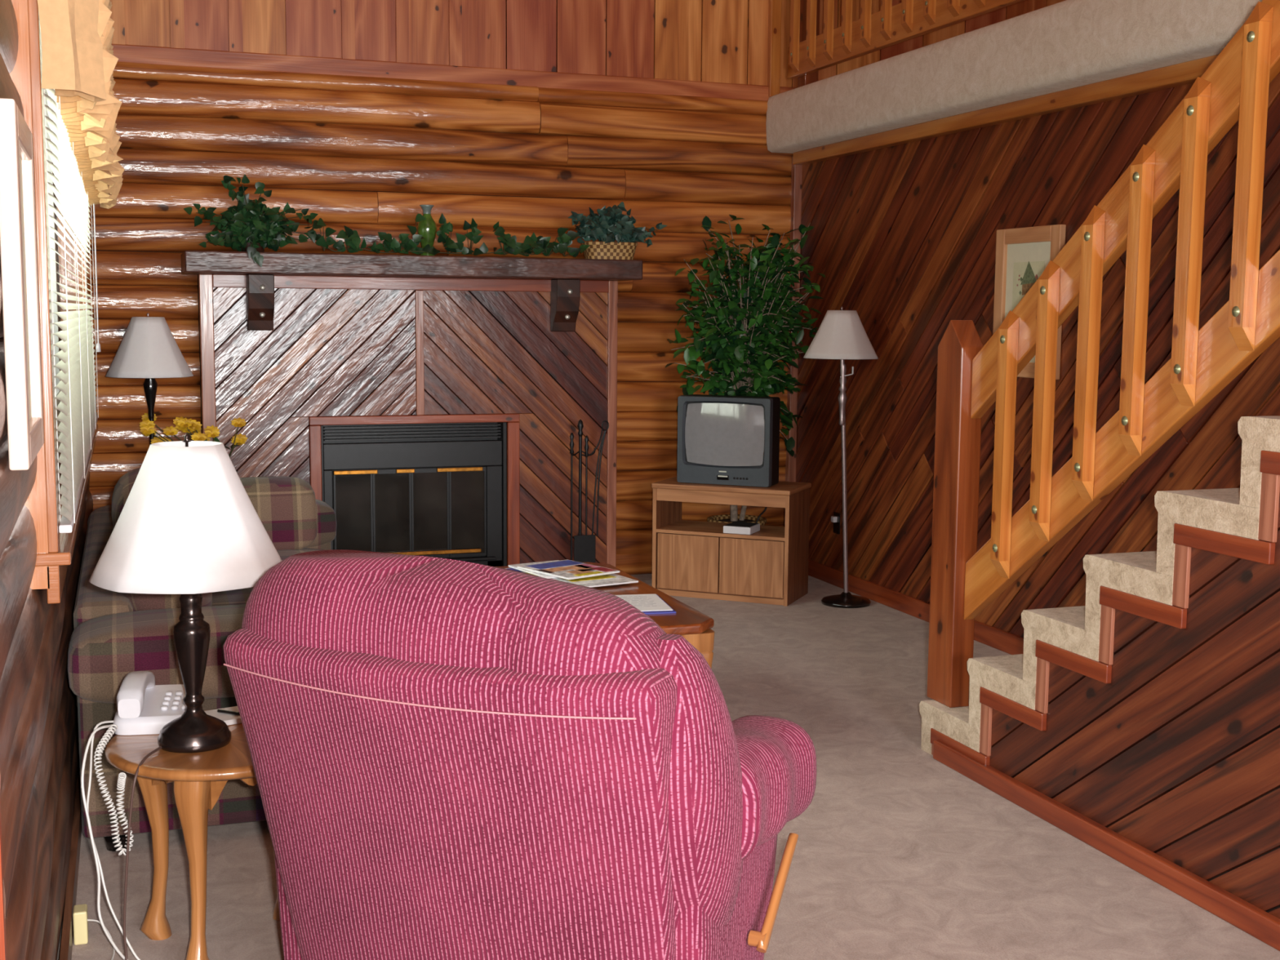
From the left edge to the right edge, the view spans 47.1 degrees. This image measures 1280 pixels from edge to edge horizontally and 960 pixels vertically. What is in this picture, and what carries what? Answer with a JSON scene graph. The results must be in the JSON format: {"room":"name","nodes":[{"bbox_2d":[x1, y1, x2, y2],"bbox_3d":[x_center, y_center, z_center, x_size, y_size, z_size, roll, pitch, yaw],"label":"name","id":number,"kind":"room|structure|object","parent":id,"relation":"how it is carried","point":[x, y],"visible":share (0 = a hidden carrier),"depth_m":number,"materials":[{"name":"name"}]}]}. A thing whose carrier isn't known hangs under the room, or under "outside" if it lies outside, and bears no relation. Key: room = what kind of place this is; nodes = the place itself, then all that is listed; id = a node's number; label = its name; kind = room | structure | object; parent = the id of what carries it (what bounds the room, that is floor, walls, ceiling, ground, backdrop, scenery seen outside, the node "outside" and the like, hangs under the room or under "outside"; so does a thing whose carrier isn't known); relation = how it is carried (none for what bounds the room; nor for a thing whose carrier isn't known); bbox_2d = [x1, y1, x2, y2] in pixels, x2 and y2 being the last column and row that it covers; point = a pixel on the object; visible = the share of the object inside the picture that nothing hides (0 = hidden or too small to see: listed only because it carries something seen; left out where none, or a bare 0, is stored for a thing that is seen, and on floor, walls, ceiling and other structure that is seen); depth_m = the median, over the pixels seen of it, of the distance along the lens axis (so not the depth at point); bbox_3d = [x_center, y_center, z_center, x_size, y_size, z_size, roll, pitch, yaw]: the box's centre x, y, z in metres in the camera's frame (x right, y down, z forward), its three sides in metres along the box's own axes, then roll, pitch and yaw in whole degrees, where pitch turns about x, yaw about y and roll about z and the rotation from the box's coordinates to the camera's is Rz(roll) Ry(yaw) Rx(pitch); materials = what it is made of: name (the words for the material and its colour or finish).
{"room":"living room","nodes":[
{"label":"living room","id":0,"kind":"room"},
{"bbox_2d":[0,0,93,959],"bbox_3d":[-1.315,-1.184,1.451,1.141,4.800,10.850,-2,7,-19],"label":"wall","id":1,"kind":"structure","parent":0,"point":[39,739],"depth_m":2.54,"materials":[{"name":"brown wood"}]},
{"bbox_2d":[0,801,7,959],"bbox_3d":[-0.835,0.788,1.929,0.016,0.780,0.025,-2,7,-19],"label":"trim","id":2,"kind":"structure","parent":1,"relation":"attached to","point":[3,956],"depth_m":1.90,"materials":[{"name":"red wood"}]},
{"bbox_2d":[0,97,44,470],"bbox_3d":[-0.965,-0.298,2.292,0.027,0.525,0.440,-2,7,-19],"label":"framed picture","id":3,"kind":"object","parent":1,"relation":"attached to","point":[18,229],"visible":1,"depth_m":2.11,"materials":[{"name":"white wood"}]},
{"bbox_2d":[8,0,97,604],"bbox_3d":[-1.731,-0.771,4.271,0.195,1.670,3.320,-2,7,-19],"label":"window","id":4,"kind":"structure","parent":1,"relation":"in","point":[55,549],"depth_m":2.80,"materials":[{"name":"brown wood"}]},
{"bbox_2d":[44,88,101,533],"bbox_3d":[-1.626,-0.706,4.273,0.044,1.278,3.160,-2,7,-19],"label":"blind","id":5,"kind":"object","parent":4,"relation":"attached to","point":[78,417],"visible":0.75,"depth_m":3.39,"materials":[{"name":"white plastic"}]},
{"bbox_2d":[59,760,81,959],"bbox_3d":[-1.680,0.852,4.431,0.016,0.070,5.170,-2,7,-19],"label":"baseboard","id":6,"kind":"structure","parent":1,"relation":"attached to","point":[66,947],"depth_m":3.45,"materials":[{"name":"brown wood"}]},
{"bbox_2d":[37,0,124,208],"bbox_3d":[-1.587,-1.342,4.257,0.152,0.896,3.359,-2,7,-19],"label":"valance","id":7,"kind":"object","parent":1,"relation":"attached to","point":[79,62],"visible":1,"depth_m":2.90,"materials":[{"name":"beige fabric"}]},
{"bbox_2d":[72,903,115,959],"bbox_3d":[-1.157,1.002,3.147,0.077,0.076,0.338,-3,7,-27],"label":"phone jack","id":8,"kind":"object","parent":1,"relation":"attached to","point":[80,915],"visible":0.81,"depth_m":3.24,"materials":[{"name":"beige plastic"}]},
{"bbox_2d":[105,312,193,444],"bbox_3d":[-2.128,-0.037,6.414,0.352,1.378,0.352,1,7,0],"label":"table lamp","id":9,"kind":"object","parent":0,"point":[148,349],"visible":0.82,"depth_m":6.26,"materials":[{"name":"white fabric"}]},
{"bbox_2d":[86,0,1065,574],"bbox_3d":[-0.067,-1.875,7.581,5.528,4.800,0.088,-2,7,-19],"label":"wall","id":10,"kind":"structure","parent":0,"point":[675,162],"depth_m":7.29,"materials":[{"name":"brown wood"}]},
{"bbox_2d":[111,44,797,100],"bbox_3d":[-0.904,-2.007,7.285,3.800,0.085,0.060,-2,7,-19],"label":"trim","id":11,"kind":"structure","parent":10,"relation":"attached to","point":[125,53],"depth_m":7.21,"materials":[{"name":"brown wood"}]},
{"bbox_2d":[767,0,782,97],"bbox_3d":[0.719,-3.159,7.692,0.060,2.260,0.045,-2,7,-19],"label":"trim","id":12,"kind":"structure","parent":10,"relation":"attached to","point":[775,6],"depth_m":7.77,"materials":[{"name":"orange wood"}]},
{"bbox_2d":[581,241,637,259],"bbox_3d":[-0.152,-1.130,7.258,0.274,0.086,0.184,-2,7,-19],"label":"basket","id":13,"kind":"object","parent":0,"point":[597,250],"depth_m":7.18,"materials":[{"name":"wicker"}]},
{"bbox_2d":[57,573,1279,959],"bbox_3d":[1.263,1.160,2.714,6.700,0.100,11.200,-2,7,-19],"label":"floor","id":14,"kind":"structure","parent":0,"point":[900,854],"depth_m":3.76,"materials":[{"name":"grey carpet"}]},
{"bbox_2d":[104,709,279,959],"bbox_3d":[-0.912,0.795,3.239,0.490,0.468,0.490,-2,7,-19],"label":"end table","id":15,"kind":"object","parent":14,"relation":"on","point":[199,779],"visible":0.36,"depth_m":3.08,"materials":[{"name":"brown wood"}]},
{"bbox_2d":[80,671,186,959],"bbox_3d":[-1.095,0.749,3.139,0.198,0.583,0.631,1,7,0],"label":"telephone","id":16,"kind":"object","parent":15,"relation":"on","point":[144,707],"visible":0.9,"depth_m":3.21,"materials":[{"name":"white plastic"}]},
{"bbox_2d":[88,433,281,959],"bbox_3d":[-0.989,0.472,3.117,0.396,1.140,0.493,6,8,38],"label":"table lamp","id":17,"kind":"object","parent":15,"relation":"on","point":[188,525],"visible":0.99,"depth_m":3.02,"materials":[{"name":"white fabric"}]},
{"bbox_2d":[204,706,242,724],"bbox_3d":[-0.934,0.539,3.356,0.104,0.012,0.104,-4,8,-36],"label":"notepad","id":18,"kind":"object","parent":15,"relation":"on","point":[229,719],"visible":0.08,"depth_m":3.33,"materials":[{"name":"white paper"}]},
{"bbox_2d":[217,709,239,715],"bbox_3d":[-0.937,0.529,3.348,0.060,0.008,0.008,3,7,23],"label":"pen","id":19,"kind":"object","parent":18,"relation":"on","point":[218,710],"visible":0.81,"depth_m":3.35,"materials":[{"name":"black plastic"}]},
{"bbox_2d":[67,467,337,851],"bbox_3d":[-1.343,0.389,4.928,0.999,0.883,2.440,-2,7,-19],"label":"sofa","id":20,"kind":"object","parent":14,"relation":"on","point":[115,635],"visible":0.29,"depth_m":3.77,"materials":[{"name":"fabric"}]},
{"bbox_2d":[111,468,140,528],"bbox_3d":[-1.569,0.184,4.781,0.281,0.447,0.600,-2,7,-19],"label":"cushion","id":21,"kind":"object","parent":20,"relation":"on","point":[122,491],"depth_m":4.59,"materials":[{"name":"fabric"}]},
{"bbox_2d":[120,592,212,611],"bbox_3d":[-1.378,0.288,4.242,0.266,0.333,0.540,-2,7,-19],"label":"cushion","id":22,"kind":"object","parent":20,"relation":"on","point":[137,602],"depth_m":3.99,"materials":[{"name":"fabric"}]},
{"bbox_2d":[212,586,253,605],"bbox_3d":[-1.276,0.440,4.984,0.740,0.170,0.616,-2,7,-19],"label":"seat cushion","id":23,"kind":"object","parent":20,"relation":"on","point":[236,597],"depth_m":4.79,"materials":[{"name":"fabric"}]},
{"bbox_2d":[239,475,317,550],"bbox_3d":[-1.468,0.134,5.750,0.400,0.283,0.145,-2,7,-19],"label":"throw pillow","id":24,"kind":"object","parent":20,"relation":"on","point":[286,507],"visible":0.53,"depth_m":5.73,"materials":[{"name":"fabric"}]},
{"bbox_2d":[276,547,324,560],"bbox_3d":[-1.482,0.371,5.569,0.740,0.170,0.616,-2,7,-19],"label":"seat cushion","id":25,"kind":"object","parent":20,"relation":"on","point":[283,554],"depth_m":5.69,"materials":[{"name":"fabric"}]},
{"bbox_2d":[181,250,642,567],"bbox_3d":[-1.083,-0.250,7.146,2.143,1.652,0.490,-2,7,-19],"label":"fireplace","id":26,"kind":"object","parent":14,"relation":"on","point":[434,403],"visible":0.8,"depth_m":7.13,"materials":[{"name":"brown wood"}]},
{"bbox_2d":[183,174,323,266],"bbox_3d":[-1.743,-1.169,6.654,0.622,0.414,0.272,-2,7,-19],"label":"ivy plant","id":27,"kind":"object","parent":26,"relation":"on","point":[243,228],"visible":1,"depth_m":6.64,"materials":[{"name":"green plant"}]},
{"bbox_2d":[181,250,642,280],"bbox_3d":[-1.070,-1.020,7.039,2.143,0.096,0.450,-2,7,-19],"label":"mantel shelf","id":28,"kind":"object","parent":26,"relation":"attached to","point":[206,264],"depth_m":6.83,"materials":[{"name":"brown wood"}]},
{"bbox_2d":[417,204,436,255],"bbox_3d":[-1.011,-1.182,6.971,0.094,0.241,0.094,-2,7,-19],"label":"vase","id":29,"kind":"object","parent":26,"relation":"on","point":[427,228],"visible":0.8,"depth_m":6.94,"materials":[{"name":"green ceramic"}]},
{"bbox_2d":[306,213,590,257],"bbox_3d":[-0.880,-1.153,6.905,1.342,0.198,0.135,-2,7,-19],"label":"ivy garland","id":30,"kind":"object","parent":26,"relation":"on","point":[352,239],"visible":1,"depth_m":6.90,"materials":[{"name":"green plant"}]},
{"bbox_2d":[568,201,667,259],"bbox_3d":[-0.125,-1.227,7.233,0.522,0.285,0.228,-2,7,-19],"label":"potted plant","id":31,"kind":"object","parent":26,"relation":"on","point":[610,224],"visible":0.99,"depth_m":7.18,"materials":[{"name":"plant"}]},
{"bbox_2d":[222,549,816,959],"bbox_3d":[-0.209,0.571,2.791,0.998,0.928,0.876,3,7,24],"label":"recliner","id":32,"kind":"object","parent":14,"relation":"on","point":[451,759],"visible":1,"depth_m":2.43,"materials":[{"name":"pink fabric"}]},
{"bbox_2d":[241,549,680,931],"bbox_3d":[-0.297,0.441,2.601,0.904,0.629,0.401,3,7,24],"label":"backrest","id":33,"kind":"object","parent":32,"relation":"on","point":[517,823],"depth_m":2.42,"materials":[{"name":"pink fabric"}]},
{"bbox_2d":[573,419,603,535],"bbox_3d":[-0.295,0.136,7.250,0.183,0.875,0.183,-5,9,-40],"label":"stand","id":34,"kind":"object","parent":14,"relation":"on","point":[580,425],"visible":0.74,"depth_m":7.22,"materials":[{"name":"black metal"}]},
{"bbox_2d":[569,432,573,560],"bbox_3d":[-0.334,0.128,7.184,0.024,0.725,0.023,-2,7,-19],"label":"poker","id":35,"kind":"object","parent":34,"relation":"hanging from","point":[571,436],"visible":0.88,"depth_m":7.17,"materials":[{"name":"black metal"}]},
{"bbox_2d":[573,435,595,562],"bbox_3d":[-0.272,0.095,7.194,0.110,0.630,0.024,-2,7,-19],"label":"shovel","id":36,"kind":"object","parent":34,"relation":"hanging from","point":[584,545],"visible":0.89,"depth_m":7.21,"materials":[{"name":"black metal"}]},
{"bbox_2d":[591,420,608,536],"bbox_3d":[-0.195,-0.008,7.221,0.086,0.570,0.008,-2,7,-19],"label":"tongs","id":37,"kind":"object","parent":34,"relation":"hanging from","point":[605,431],"visible":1,"depth_m":7.21,"materials":[{"name":"black metal"}]},
{"bbox_2d":[495,561,714,668],"bbox_3d":[-0.281,0.610,4.938,0.720,0.460,1.170,-2,7,-19],"label":"coffee table","id":38,"kind":"object","parent":14,"relation":"on","point":[688,622],"visible":0.16,"depth_m":4.55,"materials":[{"name":"brown wood"}]},
{"bbox_2d":[504,567,537,576],"bbox_3d":[-0.389,0.339,5.241,0.300,0.007,0.220,7,9,45],"label":"magazine","id":39,"kind":"object","parent":38,"relation":"on","point":[509,568],"visible":0.06,"depth_m":5.31,"materials":[{"name":"white paper"}]},
{"bbox_2d":[539,573,638,587],"bbox_3d":[-0.196,0.348,5.113,0.300,0.006,0.240,-4,8,-32],"label":"magazine","id":40,"kind":"object","parent":39,"relation":"on","point":[613,579],"visible":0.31,"depth_m":5.09,"materials":[{"name":"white paper"}]},
{"bbox_2d":[508,560,559,578],"bbox_3d":[-0.314,0.321,5.282,0.210,0.007,0.280,-4,8,-33],"label":"magazine","id":41,"kind":"object","parent":40,"relation":"on","point":[514,566],"visible":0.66,"depth_m":5.25,"materials":[{"name":"white paper"}]},
{"bbox_2d":[517,559,619,579],"bbox_3d":[-0.256,0.318,5.237,0.230,0.007,0.300,-5,9,-41],"label":"magazine","id":42,"kind":"object","parent":41,"relation":"on","point":[566,569],"visible":1,"depth_m":5.21,"materials":[{"name":"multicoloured paper"}]},
{"bbox_2d":[615,593,675,613],"bbox_3d":[-0.050,0.401,4.729,0.275,0.007,0.290,-1,7,-11],"label":"document folder","id":43,"kind":"object","parent":38,"relation":"on","point":[646,603],"visible":0.47,"depth_m":4.73,"materials":[{"name":"white paper"}]},
{"bbox_2d":[651,476,811,606],"bbox_3d":[0.454,0.293,7.324,0.712,0.560,0.376,3,7,22],"label":"tv stand","id":44,"kind":"object","parent":14,"relation":"on","point":[769,565],"visible":0.88,"depth_m":7.18,"materials":[{"name":"brown wood"}]},
{"bbox_2d":[656,577,783,599],"bbox_3d":[0.453,0.533,7.356,0.662,0.016,0.336,3,7,22],"label":"shelf","id":45,"kind":"object","parent":44,"relation":"attached to","point":[669,588],"depth_m":7.20,"materials":[{"name":"brown wood"}]},
{"bbox_2d":[656,520,785,541],"bbox_3d":[0.454,0.250,7.320,0.662,0.016,0.356,3,7,22],"label":"shelf","id":46,"kind":"object","parent":44,"relation":"attached to","point":[712,529],"depth_m":7.24,"materials":[{"name":"brown wood"}]},
{"bbox_2d":[676,394,780,523],"bbox_3d":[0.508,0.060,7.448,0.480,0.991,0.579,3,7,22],"label":"television","id":47,"kind":"object","parent":44,"relation":"on","point":[722,439],"visible":0.87,"depth_m":7.15,"materials":[{"name":"black plastic"}]},
{"bbox_2d":[723,521,759,534],"bbox_3d":[0.499,0.236,7.202,0.140,0.038,0.157,3,7,22],"label":"cable box","id":48,"kind":"object","parent":44,"relation":"on","point":[735,527],"visible":1,"depth_m":7.14,"materials":[{"name":"white plastic"}]},
{"bbox_2d":[665,214,825,525],"bbox_3d":[0.538,-0.390,7.474,0.815,1.883,0.649,-2,7,-19],"label":"artificial ficus","id":49,"kind":"object","parent":14,"relation":"on","point":[741,348],"visible":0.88,"depth_m":7.39,"materials":[{"name":"plant"}]},
{"bbox_2d":[706,514,766,525],"bbox_3d":[0.506,0.365,7.708,0.310,0.330,0.310,-2,7,-19],"label":"pot","id":50,"kind":"object","parent":49,"relation":"on","point":[727,518],"depth_m":7.70,"materials":[{"name":"wicker"}]},
{"bbox_2d":[803,306,878,608],"bbox_3d":[0.951,-0.111,7.041,0.353,1.435,0.353,1,7,2],"label":"floor lamp","id":51,"kind":"object","parent":14,"relation":"on","point":[841,335],"visible":1,"depth_m":6.91,"materials":[{"name":"white fabric"}]},
{"bbox_2d":[840,366,853,377],"bbox_3d":[0.985,-0.513,6.988,0.064,0.052,0.008,2,7,11],"label":"switch","id":52,"kind":"object","parent":51,"relation":"attached to","point":[842,369],"depth_m":6.99,"materials":[{"name":"silver metal"}]},
{"bbox_2d":[919,415,1279,951],"bbox_3d":[1.965,-0.147,3.208,1.067,2.396,3.419,-2,7,-19],"label":"staircase","id":53,"kind":"structure","parent":14,"relation":"on","point":[1140,722],"depth_m":3.62,"materials":[{"name":"beige carpet"}]},
{"bbox_2d":[927,0,1279,707],"bbox_3d":[1.496,-0.750,3.162,0.086,3.276,3.108,-2,7,-19],"label":"stair railing","id":54,"kind":"object","parent":53,"relation":"on","point":[972,375],"visible":1,"depth_m":3.92,"materials":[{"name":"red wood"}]},
{"bbox_3d":[-1.849,0.351,6.558,0.350,0.580,0.350,-2,7,-19],"label":"table","id":55,"kind":"object","parent":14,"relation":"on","visible":0},
{"bbox_2d":[139,413,247,457],"bbox_3d":[-1.956,-0.113,6.447,0.453,0.364,0.259,-2,7,-19],"label":"flower arrangement","id":56,"kind":"object","parent":55,"relation":"on","point":[191,426],"visible":0.58,"depth_m":6.39,"materials":[{"name":"yellow plant"}]},
{"bbox_2d":[765,0,1262,153],"bbox_3d":[3.418,-1.329,3.073,2.050,0.300,10.800,-2,7,-19],"label":"loft edge","id":57,"kind":"structure","parent":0,"point":[1067,44],"depth_m":5.69,"materials":[{"name":"carpet"}]},
{"bbox_2d":[787,0,1024,87],"bbox_3d":[1.825,-2.182,4.908,0.159,0.949,6.080,-2,7,-19],"label":"loft railing","id":58,"kind":"object","parent":57,"relation":"on","point":[810,51],"visible":0.96,"depth_m":7.03,"materials":[{"name":"orange wood"}]},
{"bbox_2d":[795,72,1279,637],"bbox_3d":[2.624,-0.037,2.983,0.022,2.240,10.870,-2,7,-19],"label":"wall","id":59,"kind":"structure","parent":0,"point":[903,237],"depth_m":6.27,"materials":[{"name":"brown wood"}]},
{"bbox_2d":[784,156,802,526],"bbox_3d":[0.831,-0.623,7.987,0.045,2.235,0.045,-2,7,-19],"label":"trim","id":60,"kind":"structure","parent":59,"relation":"attached to","point":[797,170],"depth_m":7.92,"materials":[{"name":"brown wood"}]},
{"bbox_2d":[831,511,839,534],"bbox_3d":[1.005,0.223,7.584,0.030,0.110,0.070,-2,7,-19],"label":"plug","id":61,"kind":"object","parent":59,"relation":"attached to","point":[835,518],"visible":1,"depth_m":7.57,"materials":[{"name":"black plastic"}]},
{"bbox_2d":[808,559,1023,654],"bbox_3d":[1.323,0.608,6.723,0.018,0.085,3.000,-2,7,-19],"label":"baseboard","id":62,"kind":"structure","parent":59,"relation":"attached to","point":[999,639],"depth_m":6.95,"materials":[{"name":"red wood"}]},
{"bbox_2d":[792,54,1218,164],"bbox_3d":[2.598,-1.125,2.835,0.065,0.065,10.650,-2,7,-19],"label":"trim","id":63,"kind":"structure","parent":59,"relation":"attached to","point":[1183,73],"depth_m":5.81,"materials":[{"name":"orange wood"}]},
{"bbox_2d":[992,224,1066,379],"bbox_3d":[1.559,-0.714,5.912,0.027,0.600,0.445,-2,7,-19],"label":"framed picture","id":64,"kind":"object","parent":59,"relation":"attached to","point":[1023,255],"visible":0.44,"depth_m":5.94,"materials":[{"name":"beige paper"}]},
{"bbox_2d":[1012,261,1044,310],"bbox_3d":[1.560,-0.714,5.913,0.002,0.326,0.216,-2,7,-19],"label":"print","id":65,"kind":"object","parent":64,"relation":"attached to","point":[1024,273],"depth_m":5.93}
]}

